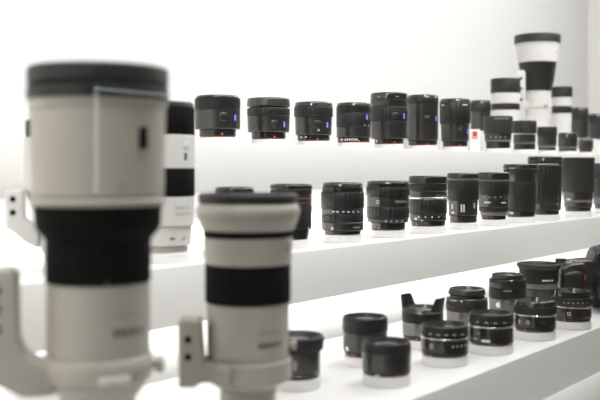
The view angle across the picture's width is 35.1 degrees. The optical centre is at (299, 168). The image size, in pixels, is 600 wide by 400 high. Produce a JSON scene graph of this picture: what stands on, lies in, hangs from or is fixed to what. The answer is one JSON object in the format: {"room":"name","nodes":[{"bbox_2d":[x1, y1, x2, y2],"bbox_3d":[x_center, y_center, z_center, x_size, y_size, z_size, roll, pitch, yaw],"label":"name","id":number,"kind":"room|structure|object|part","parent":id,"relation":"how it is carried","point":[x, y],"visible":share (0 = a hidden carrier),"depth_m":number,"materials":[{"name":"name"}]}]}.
{"room":"electronics store","nodes":[
{"label":"electronics store","id":0,"kind":"room"},
{"bbox_2d":[0,0,587,227],"bbox_3d":[-0.185,0.150,2.667,0.050,2.600,5.550,0,0,37],"label":"wall","id":1,"kind":"structure","parent":0,"point":[335,52],"depth_m":2.86,"materials":[{"name":"white paint"}]},
{"bbox_2d":[0,195,599,352],"bbox_3d":[0.182,0.163,2.392,0.860,0.077,5.440,0,0,37],"label":"display shelf","id":2,"kind":"object","parent":1,"relation":"attached to","point":[321,270],"visible":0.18,"depth_m":1.59,"materials":[{"name":"white paint"}]},
{"bbox_2d":[151,251,189,263],"bbox_3d":[-0.184,0.118,1.283,0.070,0.013,0.070,0,0,37],"label":"display stand","id":3,"kind":"object","parent":2,"relation":"on","point":[156,258],"visible":0.56,"depth_m":1.25,"materials":[{"name":"white plastic"}]},
{"bbox_2d":[151,101,194,252],"bbox_3d":[-0.184,0.011,1.283,0.083,0.201,0.083,0,0,10],"label":"telephoto lens","id":4,"kind":"object","parent":3,"relation":"on","point":[174,234],"visible":0.59,"depth_m":1.25,"materials":[{"name":"beige paint"}]},
{"bbox_2d":[292,239,308,248],"bbox_3d":[-0.014,0.118,1.510,0.057,0.013,0.057,0,0,37],"label":"display stand","id":5,"kind":"object","parent":2,"relation":"on","point":[296,244],"visible":0.37,"depth_m":1.49,"materials":[{"name":"white plastic"}]},
{"bbox_2d":[270,184,311,239],"bbox_3d":[-0.014,0.068,1.510,0.068,0.087,0.068,0,0,-44],"label":"lens","id":6,"kind":"object","parent":5,"relation":"on","point":[304,191],"visible":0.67,"depth_m":1.48,"materials":[{"name":"black plastic"}]},
{"bbox_2d":[323,234,361,242],"bbox_3d":[0.073,0.118,1.627,0.065,0.013,0.065,0,0,37],"label":"display stand","id":7,"kind":"object","parent":2,"relation":"on","point":[326,238],"visible":0.78,"depth_m":1.60,"materials":[{"name":"white plastic"}]},
{"bbox_2d":[321,182,363,234],"bbox_3d":[0.073,0.067,1.627,0.073,0.088,0.073,0,0,-5],"label":"lens","id":8,"kind":"object","parent":7,"relation":"on","point":[342,203],"visible":1,"depth_m":1.60,"materials":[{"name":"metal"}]},
{"bbox_2d":[370,229,405,237],"bbox_3d":[0.162,0.118,1.746,0.064,0.013,0.064,0,0,37],"label":"display stand","id":9,"kind":"object","parent":2,"relation":"on","point":[373,233],"visible":0.81,"depth_m":1.72,"materials":[{"name":"white plastic"}]},
{"bbox_2d":[366,181,409,230],"bbox_3d":[0.162,0.067,1.746,0.080,0.090,0.080,0,0,5],"label":"lens","id":10,"kind":"object","parent":9,"relation":"on","point":[387,201],"visible":1,"depth_m":1.71,"materials":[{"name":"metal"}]},
{"bbox_2d":[410,225,445,233],"bbox_3d":[0.251,0.118,1.865,0.069,0.013,0.069,0,0,37],"label":"display stand","id":11,"kind":"object","parent":2,"relation":"on","point":[413,229],"visible":0.78,"depth_m":1.84,"materials":[{"name":"white plastic"}]},
{"bbox_2d":[408,176,447,226],"bbox_3d":[0.251,0.062,1.865,0.077,0.098,0.077,0,0,16],"label":"lens","id":12,"kind":"object","parent":11,"relation":"on","point":[428,194],"visible":1,"depth_m":1.83,"materials":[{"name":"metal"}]},
{"bbox_2d":[448,222,477,229],"bbox_3d":[0.341,0.118,1.985,0.061,0.013,0.061,0,0,37],"label":"display stand","id":13,"kind":"object","parent":2,"relation":"on","point":[464,226],"visible":0.87,"depth_m":1.96,"materials":[{"name":"white plastic"}]},
{"bbox_2d":[447,173,478,222],"bbox_3d":[0.341,0.060,1.985,0.068,0.103,0.068,0,0,10],"label":"lens","id":14,"kind":"object","parent":13,"relation":"on","point":[462,188],"visible":0.99,"depth_m":1.96,"materials":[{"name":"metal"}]},
{"bbox_2d":[480,219,506,225],"bbox_3d":[0.428,0.118,2.102,0.060,0.013,0.060,0,0,37],"label":"display stand","id":15,"kind":"object","parent":2,"relation":"on","point":[483,222],"visible":0.84,"depth_m":2.08,"materials":[{"name":"white plastic"}]},
{"bbox_2d":[478,172,509,219],"bbox_3d":[0.428,0.059,2.102,0.072,0.104,0.072,0,0,-29],"label":"lens","id":16,"kind":"object","parent":15,"relation":"on","point":[493,202],"visible":0.95,"depth_m":2.07,"materials":[{"name":"black plastic"}]},
{"bbox_2d":[506,216,534,222],"bbox_3d":[0.515,0.118,2.218,0.068,0.013,0.068,0,0,37],"label":"display stand","id":17,"kind":"object","parent":2,"relation":"on","point":[509,219],"visible":0.74,"depth_m":2.19,"materials":[{"name":"white plastic"}]},
{"bbox_2d":[503,164,537,216],"bbox_3d":[0.515,0.050,2.218,0.080,0.123,0.080,0,0,18],"label":"lens","id":18,"kind":"object","parent":17,"relation":"on","point":[522,183],"visible":0.91,"depth_m":2.19,"materials":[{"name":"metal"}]},
{"bbox_2d":[535,214,560,219],"bbox_3d":[0.602,0.118,2.335,0.074,0.013,0.074,0,0,37],"label":"display stand","id":19,"kind":"object","parent":2,"relation":"on","point":[537,217],"visible":0.7,"depth_m":2.30,"materials":[{"name":"white plastic"}]},
{"bbox_2d":[527,156,562,214],"bbox_3d":[0.602,0.040,2.335,0.086,0.142,0.086,0,0,6],"label":"lens","id":20,"kind":"object","parent":19,"relation":"on","point":[549,173],"visible":0.86,"depth_m":2.30,"materials":[{"name":"black plastic"}]},
{"bbox_2d":[563,211,592,216],"bbox_3d":[0.736,0.118,2.513,0.074,0.013,0.074,0,0,37],"label":"display stand","id":21,"kind":"object","parent":2,"relation":"on","point":[565,213],"visible":0.84,"depth_m":2.48,"materials":[{"name":"white plastic"}]},
{"bbox_2d":[562,157,594,211],"bbox_3d":[0.736,0.040,2.513,0.086,0.142,0.086,0,0,-34],"label":"lens","id":22,"kind":"object","parent":21,"relation":"on","point":[578,173],"visible":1,"depth_m":2.48,"materials":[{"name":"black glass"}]},
{"bbox_2d":[562,157,594,191],"bbox_3d":[0.735,0.015,2.513,0.086,0.091,0.086,0,0,16],"label":"hood","id":23,"kind":"object","parent":22,"relation":"attached to","point":[578,173],"depth_m":2.48,"materials":[{"name":"black plastic"}]},
{"bbox_2d":[593,208,599,212],"bbox_3d":[0.866,0.118,2.687,0.068,0.013,0.068,0,0,37],"label":"display stand","id":24,"kind":"object","parent":2,"relation":"on","point":[595,210],"visible":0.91,"depth_m":2.67,"materials":[{"name":"white plastic"}]},
{"bbox_2d":[593,163,599,208],"bbox_3d":[0.866,0.048,2.687,0.074,0.127,0.074,0,0,32],"label":"lens","id":25,"kind":"object","parent":24,"relation":"on","point":[596,195],"visible":0.82,"depth_m":2.67,"materials":[{"name":"black plastic"}]},
{"bbox_3d":[-0.276,0.118,1.160,0.073,0.013,0.073,0,0,37],"label":"display stand","id":26,"kind":"object","parent":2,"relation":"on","visible":0},
{"bbox_2d":[5,108,44,260],"bbox_3d":[-0.286,0.016,1.157,0.138,0.191,0.116,0,0,-13],"label":"telephoto lens","id":27,"kind":"object","parent":26,"relation":"on","point":[17,222],"visible":0.1,"depth_m":1.12,"materials":[{"name":"beige paint"}]},
{"bbox_3d":[-0.097,0.118,1.400,0.053,0.013,0.053,0,0,37],"label":"display stand","id":28,"kind":"object","parent":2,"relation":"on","visible":0},
{"bbox_2d":[215,187,253,191],"bbox_3d":[-0.097,0.069,1.400,0.060,0.085,0.060,0,0,-4],"label":"lens","id":29,"kind":"object","parent":28,"relation":"on","point":[217,189],"visible":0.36,"depth_m":1.38,"materials":[{"name":"black plastic"}]},
{"bbox_2d":[0,248,599,399],"bbox_3d":[0.296,0.315,2.307,1.144,0.078,5.440,0,0,37],"label":"display shelf","id":30,"kind":"object","parent":1,"relation":"attached to","point":[535,370],"visible":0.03,"depth_m":1.44,"materials":[{"name":"white paint"}]},
{"bbox_2d":[276,376,320,391],"bbox_3d":[-0.004,0.269,1.202,0.061,0.013,0.061,0,0,37],"label":"display stand","id":31,"kind":"object","parent":30,"relation":"on","point":[314,384],"visible":0.53,"depth_m":1.18,"materials":[{"name":"white plastic"}]},
{"bbox_2d":[289,330,323,380],"bbox_3d":[-0.004,0.236,1.202,0.068,0.052,0.068,0,0,0],"label":"lens","id":32,"kind":"object","parent":31,"relation":"on","point":[305,359],"visible":0.6,"depth_m":1.18,"materials":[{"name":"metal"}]},
{"bbox_2d":[344,354,361,367],"bbox_3d":[0.092,0.269,1.342,0.059,0.013,0.059,0,0,37],"label":"display stand","id":33,"kind":"object","parent":30,"relation":"on","point":[348,361],"visible":0.43,"depth_m":1.32,"materials":[{"name":"white plastic"}]},
{"bbox_2d":[342,312,387,357],"bbox_3d":[0.092,0.234,1.342,0.064,0.055,0.064,0,0,18],"label":"lens","id":34,"kind":"object","parent":33,"relation":"on","point":[356,327],"visible":0.76,"depth_m":1.32,"materials":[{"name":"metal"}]},
{"bbox_2d":[362,372,410,388],"bbox_3d":[0.111,0.269,1.221,0.062,0.013,0.062,0,0,37],"label":"display stand","id":35,"kind":"object","parent":30,"relation":"on","point":[376,382],"visible":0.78,"depth_m":1.20,"materials":[{"name":"white plastic"}]},
{"bbox_2d":[362,336,410,377],"bbox_3d":[0.111,0.241,1.221,0.063,0.042,0.063,0,0,5],"label":"lens","id":36,"kind":"object","parent":35,"relation":"on","point":[382,356],"visible":1,"depth_m":1.20,"materials":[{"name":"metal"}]},
{"bbox_2d":[362,336,410,354],"bbox_3d":[0.111,0.227,1.221,0.063,0.013,0.063,0,0,5],"label":"hood","id":37,"kind":"object","parent":36,"relation":"attached to","point":[382,345],"depth_m":1.20,"materials":[{"name":"black plastic"}]},
{"bbox_2d":[403,337,420,349],"bbox_3d":[0.190,0.269,1.472,0.062,0.013,0.062,0,0,37],"label":"display stand","id":38,"kind":"object","parent":30,"relation":"on","point":[415,345],"visible":0.23,"depth_m":1.44,"materials":[{"name":"white plastic"}]},
{"bbox_2d":[400,293,444,340],"bbox_3d":[0.190,0.229,1.472,0.068,0.066,0.064,0,0,7],"label":"lens","id":39,"kind":"object","parent":38,"relation":"on","point":[414,315],"visible":0.8,"depth_m":1.45,"materials":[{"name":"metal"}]},
{"bbox_2d":[400,293,444,311],"bbox_3d":[0.190,0.207,1.473,0.069,0.022,0.037,0,0,38],"label":"hood","id":40,"kind":"object","parent":39,"relation":"attached to","point":[408,304],"depth_m":1.47,"materials":[{"name":"black plastic"}]},
{"bbox_2d":[422,354,467,367],"bbox_3d":[0.205,0.269,1.345,0.065,0.013,0.065,0,0,37],"label":"display stand","id":41,"kind":"object","parent":30,"relation":"on","point":[426,360],"visible":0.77,"depth_m":1.32,"materials":[{"name":"white plastic"}]},
{"bbox_2d":[420,320,468,357],"bbox_3d":[0.205,0.240,1.345,0.068,0.043,0.068,0,0,9],"label":"lens","id":42,"kind":"object","parent":41,"relation":"on","point":[439,338],"visible":1,"depth_m":1.32,"materials":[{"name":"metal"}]},
{"bbox_2d":[469,342,513,355],"bbox_3d":[0.288,0.269,1.433,0.066,0.013,0.066,0,0,37],"label":"display stand","id":43,"kind":"object","parent":30,"relation":"on","point":[476,349],"visible":0.71,"depth_m":1.40,"materials":[{"name":"white plastic"}]},
{"bbox_2d":[468,309,513,346],"bbox_3d":[0.288,0.239,1.433,0.068,0.046,0.068,0,0,11],"label":"lens","id":44,"kind":"object","parent":43,"relation":"on","point":[487,327],"visible":0.99,"depth_m":1.41,"materials":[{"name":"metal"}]},
{"bbox_2d":[514,329,555,340],"bbox_3d":[0.383,0.269,1.550,0.065,0.013,0.065,0,0,37],"label":"display stand","id":45,"kind":"object","parent":30,"relation":"on","point":[528,336],"visible":0.72,"depth_m":1.52,"materials":[{"name":"white plastic"}]},
{"bbox_2d":[513,297,556,332],"bbox_3d":[0.383,0.237,1.550,0.070,0.049,0.070,0,0,26],"label":"lens","id":46,"kind":"object","parent":45,"relation":"on","point":[531,314],"visible":1,"depth_m":1.52,"materials":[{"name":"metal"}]},
{"bbox_2d":[556,320,590,329],"bbox_3d":[0.473,0.269,1.651,0.062,0.013,0.062,0,0,37],"label":"display stand","id":47,"kind":"object","parent":30,"relation":"on","point":[559,324],"visible":0.7,"depth_m":1.62,"materials":[{"name":"white plastic"}]},
{"bbox_2d":[552,288,593,322],"bbox_3d":[0.473,0.236,1.650,0.070,0.052,0.070,0,0,16],"label":"lens","id":48,"kind":"object","parent":47,"relation":"on","point":[575,305],"visible":0.93,"depth_m":1.62,"materials":[{"name":"metal"}]},
{"bbox_2d":[555,245,599,306],"bbox_3d":[0.595,0.213,1.866,0.173,0.121,0.145,0,0,4],"label":"camera","id":49,"kind":"object","parent":30,"relation":"on","point":[583,273],"visible":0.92,"depth_m":1.86,"materials":[{"name":"black plastic"}]},
{"bbox_3d":[0.280,0.269,1.592,0.067,0.013,0.067,0,0,37],"label":"display stand","id":50,"kind":"object","parent":30,"relation":"on","visible":0},
{"bbox_2d":[446,286,487,323],"bbox_3d":[0.280,0.231,1.592,0.069,0.063,0.069,0,0,10],"label":"lens","id":51,"kind":"object","parent":50,"relation":"on","point":[461,300],"visible":0.69,"depth_m":1.57,"materials":[{"name":"metal"}]},
{"bbox_3d":[0.376,0.269,1.721,0.065,0.013,0.065,0,0,37],"label":"display stand","id":52,"kind":"object","parent":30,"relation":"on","visible":0},
{"bbox_2d":[489,272,526,315],"bbox_3d":[0.376,0.226,1.721,0.067,0.073,0.067,0,0,-21],"label":"lens","id":53,"kind":"object","parent":52,"relation":"on","point":[505,288],"visible":0.82,"depth_m":1.69,"materials":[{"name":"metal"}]},
{"bbox_3d":[0.462,0.269,1.836,0.066,0.013,0.066,0,0,37],"label":"display stand","id":54,"kind":"object","parent":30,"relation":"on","visible":0},
{"bbox_2d":[517,261,561,298],"bbox_3d":[0.462,0.222,1.836,0.087,0.081,0.087,0,0,14],"label":"lens","id":55,"kind":"object","parent":54,"relation":"on","point":[542,277],"visible":0.7,"depth_m":1.80,"materials":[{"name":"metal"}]},
{"bbox_2d":[517,261,561,270],"bbox_3d":[0.462,0.187,1.836,0.085,0.011,0.085,0,0,14],"label":"hood","id":56,"kind":"object","parent":55,"relation":"attached to","point":[523,265],"depth_m":1.81,"materials":[{"name":"black plastic"}]},
{"bbox_3d":[-0.177,0.269,0.834,0.063,0.013,0.063,0,0,37],"label":"display stand","id":57,"kind":"object","parent":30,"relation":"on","visible":0},
{"bbox_2d":[0,61,168,399],"bbox_3d":[-0.191,0.087,0.831,0.152,0.351,0.123,0,0,-12],"label":"telephoto lens","id":58,"kind":"object","parent":57,"relation":"on","point":[97,128],"visible":1,"depth_m":0.79,"materials":[{"name":"beige paint"}]},
{"bbox_2d":[26,61,168,86],"bbox_3d":[-0.177,-0.081,0.834,0.122,0.015,0.122,0,0,-12],"label":"hood","id":59,"kind":"object","parent":58,"relation":"attached to","point":[54,73],"depth_m":0.78,"materials":[{"name":"black plastic"}]},
{"bbox_3d":[-0.154,0.177,0.792,0.026,0.008,0.005,0,0,-28],"label":"switch panel","id":60,"kind":"part","parent":58,"relation":"part of","materials":[{"name":"white paint"}]},
{"bbox_3d":[-0.128,0.173,0.843,0.014,0.016,0.016,0,0,-3],"label":"locking knob","id":61,"kind":"part","parent":58,"relation":"part of","materials":[{"name":"beige paint"}]},
{"bbox_3d":[-0.055,0.269,0.997,0.059,0.013,0.059,0,0,37],"label":"display stand","id":62,"kind":"object","parent":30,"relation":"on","visible":0},
{"bbox_2d":[178,192,299,399],"bbox_3d":[-0.063,0.144,0.997,0.125,0.237,0.109,0,0,-3],"label":"telephoto lens","id":63,"kind":"object","parent":62,"relation":"on","point":[247,239],"visible":1,"depth_m":0.96,"materials":[{"name":"beige paint"}]},
{"bbox_3d":[-0.077,0.208,0.954,0.020,0.020,0.016,0,0,11],"label":"locking knob","id":64,"kind":"part","parent":63,"relation":"part of","materials":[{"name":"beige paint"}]},
{"bbox_3d":[-0.008,0.185,0.999,0.009,0.010,0.011,0,0,-3],"label":"knob","id":65,"kind":"part","parent":63,"relation":"part of","materials":[{"name":"beige paint"}]},
{"bbox_2d":[0,135,599,198],"bbox_3d":[0.115,-0.003,2.442,0.693,0.080,5.440,0,0,37],"label":"display shelf","id":66,"kind":"object","parent":1,"relation":"attached to","point":[257,166],"visible":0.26,"depth_m":1.73,"materials":[{"name":"white paint"}]},
{"bbox_2d":[0,109,28,135],"bbox_3d":[-0.852,-0.059,0.913,0.388,0.034,1.342,0,0,37],"label":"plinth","id":67,"kind":"object","parent":66,"relation":"on","point":[12,122],"visible":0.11,"depth_m":1.23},
{"bbox_2d":[199,137,235,142],"bbox_3d":[-0.147,-0.049,1.688,0.064,0.013,0.064,0,0,37],"label":"display stand","id":68,"kind":"object","parent":66,"relation":"on","point":[201,139],"visible":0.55,"depth_m":1.66,"materials":[{"name":"white plastic"}]},
{"bbox_2d":[195,94,239,136],"bbox_3d":[-0.147,-0.093,1.688,0.081,0.074,0.081,0,0,-5],"label":"lens","id":69,"kind":"object","parent":68,"relation":"on","point":[216,115],"visible":0.96,"depth_m":1.66,"materials":[{"name":"black plastic"}]},
{"bbox_2d":[251,139,284,144],"bbox_3d":[-0.060,-0.049,1.804,0.065,0.013,0.065,0,0,37],"label":"display stand","id":70,"kind":"object","parent":66,"relation":"on","point":[253,141],"visible":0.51,"depth_m":1.78,"materials":[{"name":"white plastic"}]},
{"bbox_2d":[247,97,289,138],"bbox_3d":[-0.060,-0.095,1.804,0.082,0.078,0.082,0,0,-36],"label":"lens","id":71,"kind":"object","parent":70,"relation":"on","point":[267,117],"visible":0.94,"depth_m":1.77,"materials":[{"name":"black plastic"}]},
{"bbox_2d":[298,141,329,145],"bbox_3d":[0.027,-0.049,1.921,0.065,0.013,0.065,0,0,37],"label":"display stand","id":72,"kind":"object","parent":66,"relation":"on","point":[304,143],"visible":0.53,"depth_m":1.89,"materials":[{"name":"white plastic"}]},
{"bbox_2d":[294,101,332,140],"bbox_3d":[0.027,-0.095,1.921,0.078,0.078,0.078,0,0,1],"label":"lens","id":73,"kind":"object","parent":72,"relation":"on","point":[313,119],"visible":0.94,"depth_m":1.89,"materials":[{"name":"black plastic"}]},
{"bbox_2d":[337,143,369,147],"bbox_3d":[0.115,-0.049,2.038,0.069,0.013,0.069,0,0,37],"label":"display stand","id":74,"kind":"object","parent":66,"relation":"on","point":[364,145],"visible":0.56,"depth_m":2.01,"materials":[{"name":"white plastic"}]},
{"bbox_2d":[336,102,370,142],"bbox_3d":[0.115,-0.099,2.038,0.076,0.085,0.076,0,0,3],"label":"lens","id":75,"kind":"object","parent":74,"relation":"on","point":[353,119],"visible":0.99,"depth_m":2.01,"materials":[{"name":"black plastic"}]},
{"bbox_2d":[374,144,403,148],"bbox_3d":[0.202,-0.049,2.155,0.066,0.013,0.066,0,0,37],"label":"display stand","id":76,"kind":"object","parent":66,"relation":"on","point":[394,146],"visible":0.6,"depth_m":2.13,"materials":[{"name":"white plastic"}]},
{"bbox_2d":[370,92,407,143],"bbox_3d":[0.202,-0.114,2.155,0.085,0.116,0.085,0,0,5],"label":"lens","id":77,"kind":"object","parent":76,"relation":"on","point":[389,110],"visible":0.94,"depth_m":2.12,"materials":[{"name":"black plastic"}]},
{"bbox_2d":[408,145,436,149],"bbox_3d":[0.294,-0.049,2.278,0.070,0.013,0.070,0,0,37],"label":"display stand","id":78,"kind":"object","parent":66,"relation":"on","point":[424,147],"visible":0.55,"depth_m":2.25,"materials":[{"name":"white plastic"}]},
{"bbox_2d":[407,94,438,145],"bbox_3d":[0.294,-0.116,2.278,0.075,0.121,0.076,0,0,7],"label":"lens","id":79,"kind":"object","parent":78,"relation":"on","point":[422,129],"visible":0.95,"depth_m":2.25,"materials":[{"name":"black plastic"}]},
{"bbox_2d":[293,127,599,154],"bbox_3d":[0.796,-0.075,3.337,0.320,0.066,2.300,0,0,37],"label":"plinth","id":80,"kind":"object","parent":66,"relation":"on","point":[333,139],"visible":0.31,"depth_m":2.63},
{"bbox_2d":[442,147,467,150],"bbox_3d":[0.393,-0.049,2.411,0.064,0.013,0.063,0,0,37],"label":"display stand","id":81,"kind":"object","parent":66,"relation":"on","point":[443,148],"visible":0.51,"depth_m":2.38,"materials":[{"name":"white plastic"}]},
{"bbox_2d":[440,98,470,146],"bbox_3d":[0.393,-0.117,2.411,0.078,0.121,0.078,0,0,-12],"label":"lens","id":82,"kind":"object","parent":81,"relation":"on","point":[455,113],"visible":0.98,"depth_m":2.38,"materials":[{"name":"black plastic"}]},
{"bbox_2d":[470,129,479,150],"bbox_3d":[0.473,-0.075,2.566,0.027,0.065,0.004,0,0,10],"label":"display card","id":83,"kind":"object","parent":66,"relation":"on","point":[474,133],"visible":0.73,"depth_m":2.56,"materials":[{"name":"white paper"}]},
{"bbox_2d":[471,100,490,130],"bbox_3d":[0.554,-0.159,2.917,0.063,0.102,0.063,0,0,11],"label":"lens","id":84,"kind":"object","parent":66,"relation":"on","point":[479,108],"visible":0.75,"depth_m":2.89,"materials":[{"name":"black plastic"}]},
{"bbox_2d":[485,148,510,151],"bbox_3d":[0.545,-0.049,2.613,0.069,0.013,0.069,0,0,37],"label":"display stand","id":85,"kind":"object","parent":66,"relation":"on","point":[491,149],"visible":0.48,"depth_m":2.58,"materials":[{"name":"white plastic"}]},
{"bbox_2d":[483,116,512,148],"bbox_3d":[0.545,-0.100,2.613,0.080,0.089,0.080,0,0,12],"label":"lens","id":86,"kind":"object","parent":85,"relation":"on","point":[498,130],"visible":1,"depth_m":2.58,"materials":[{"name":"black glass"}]},
{"bbox_2d":[491,78,519,120],"bbox_3d":[0.663,-0.199,3.065,0.094,0.182,0.094,0,0,12],"label":"telephoto lens","id":87,"kind":"object","parent":66,"relation":"on","point":[505,92],"visible":0.79,"depth_m":3.03,"materials":[{"name":"white paint"}]},
{"bbox_2d":[513,150,535,152],"bbox_3d":[0.651,-0.049,2.756,0.064,0.013,0.064,0,0,37],"label":"display stand","id":88,"kind":"object","parent":66,"relation":"on","point":[514,151],"visible":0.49,"depth_m":2.73,"materials":[{"name":"white plastic"}]},
{"bbox_2d":[513,120,536,149],"bbox_3d":[0.651,-0.098,2.756,0.068,0.084,0.068,0,0,13],"label":"lens","id":89,"kind":"object","parent":88,"relation":"on","point":[524,131],"visible":1,"depth_m":2.73,"materials":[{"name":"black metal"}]},
{"bbox_2d":[514,32,560,134],"bbox_3d":[0.816,-0.284,3.266,0.161,0.350,0.161,0,0,14],"label":"telephoto lens","id":90,"kind":"object","parent":66,"relation":"on","point":[537,53],"visible":0.91,"depth_m":3.22,"materials":[{"name":"white paint"}]},
{"bbox_2d":[538,150,555,153],"bbox_3d":[0.751,-0.049,2.890,0.055,0.013,0.055,0,0,37],"label":"display stand","id":91,"kind":"object","parent":66,"relation":"on","point":[543,151],"visible":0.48,"depth_m":2.87,"materials":[{"name":"white plastic"}]},
{"bbox_2d":[537,127,556,150],"bbox_3d":[0.751,-0.092,2.890,0.059,0.072,0.059,0,0,15],"label":"lens","id":92,"kind":"object","parent":91,"relation":"on","point":[546,136],"visible":0.98,"depth_m":2.87,"materials":[{"name":"black plastic"}]},
{"bbox_2d":[551,86,572,135],"bbox_3d":[0.951,-0.203,3.448,0.074,0.189,0.074,0,0,15],"label":"telephoto lens","id":93,"kind":"object","parent":66,"relation":"on","point":[561,96],"visible":0.77,"depth_m":3.42,"materials":[{"name":"white paint"}]},
{"bbox_2d":[558,151,576,154],"bbox_3d":[0.853,-0.049,3.026,0.057,0.013,0.057,0,0,37],"label":"display stand","id":94,"kind":"object","parent":66,"relation":"on","point":[559,152],"visible":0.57,"depth_m":3.00,"materials":[{"name":"white plastic"}]},
{"bbox_2d":[558,132,577,150],"bbox_3d":[0.853,-0.086,3.026,0.062,0.060,0.062,0,0,-8],"label":"lens","id":95,"kind":"object","parent":94,"relation":"on","point":[567,141],"visible":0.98,"depth_m":3.00,"materials":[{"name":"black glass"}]},
{"bbox_2d":[571,107,588,137],"bbox_3d":[1.057,-0.170,3.592,0.068,0.122,0.068,0,0,16],"label":"lens","id":96,"kind":"object","parent":66,"relation":"on","point":[580,116],"visible":0.75,"depth_m":3.56,"materials":[{"name":"black plastic"}]},
{"bbox_2d":[579,152,592,154],"bbox_3d":[0.949,-0.049,3.154,0.044,0.013,0.044,0,0,37],"label":"display stand","id":97,"kind":"object","parent":66,"relation":"on","point":[580,153],"visible":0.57,"depth_m":3.13,"materials":[{"name":"white plastic"}]},
{"bbox_2d":[578,138,593,151],"bbox_3d":[0.949,-0.080,3.154,0.049,0.048,0.049,0,0,17],"label":"lens","id":98,"kind":"object","parent":97,"relation":"on","point":[584,144],"visible":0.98,"depth_m":3.13,"materials":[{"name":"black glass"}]},
{"bbox_2d":[589,114,599,138],"bbox_3d":[1.169,-0.163,3.740,0.065,0.108,0.065,0,0,17],"label":"lens","id":99,"kind":"object","parent":66,"relation":"on","point":[594,119],"visible":0.82,"depth_m":3.71,"materials":[{"name":"black plastic"}]},
{"bbox_2d":[543,372,599,399],"bbox_3d":[0.410,0.943,2.221,1.438,1.015,5.450,0,0,37],"label":"display shelf","id":100,"kind":"object","parent":1,"relation":"attached to","point":[588,388],"depth_m":1.86,"materials":[{"name":"white paint"}]},
{"bbox_2d":[588,0,599,137],"bbox_3d":[2.066,0.150,4.418,1.460,2.600,0.050,0,0,37],"label":"wall","id":101,"kind":"structure","parent":0,"point":[593,5],"depth_m":4.82,"materials":[{"name":"white paint"}]}
]}

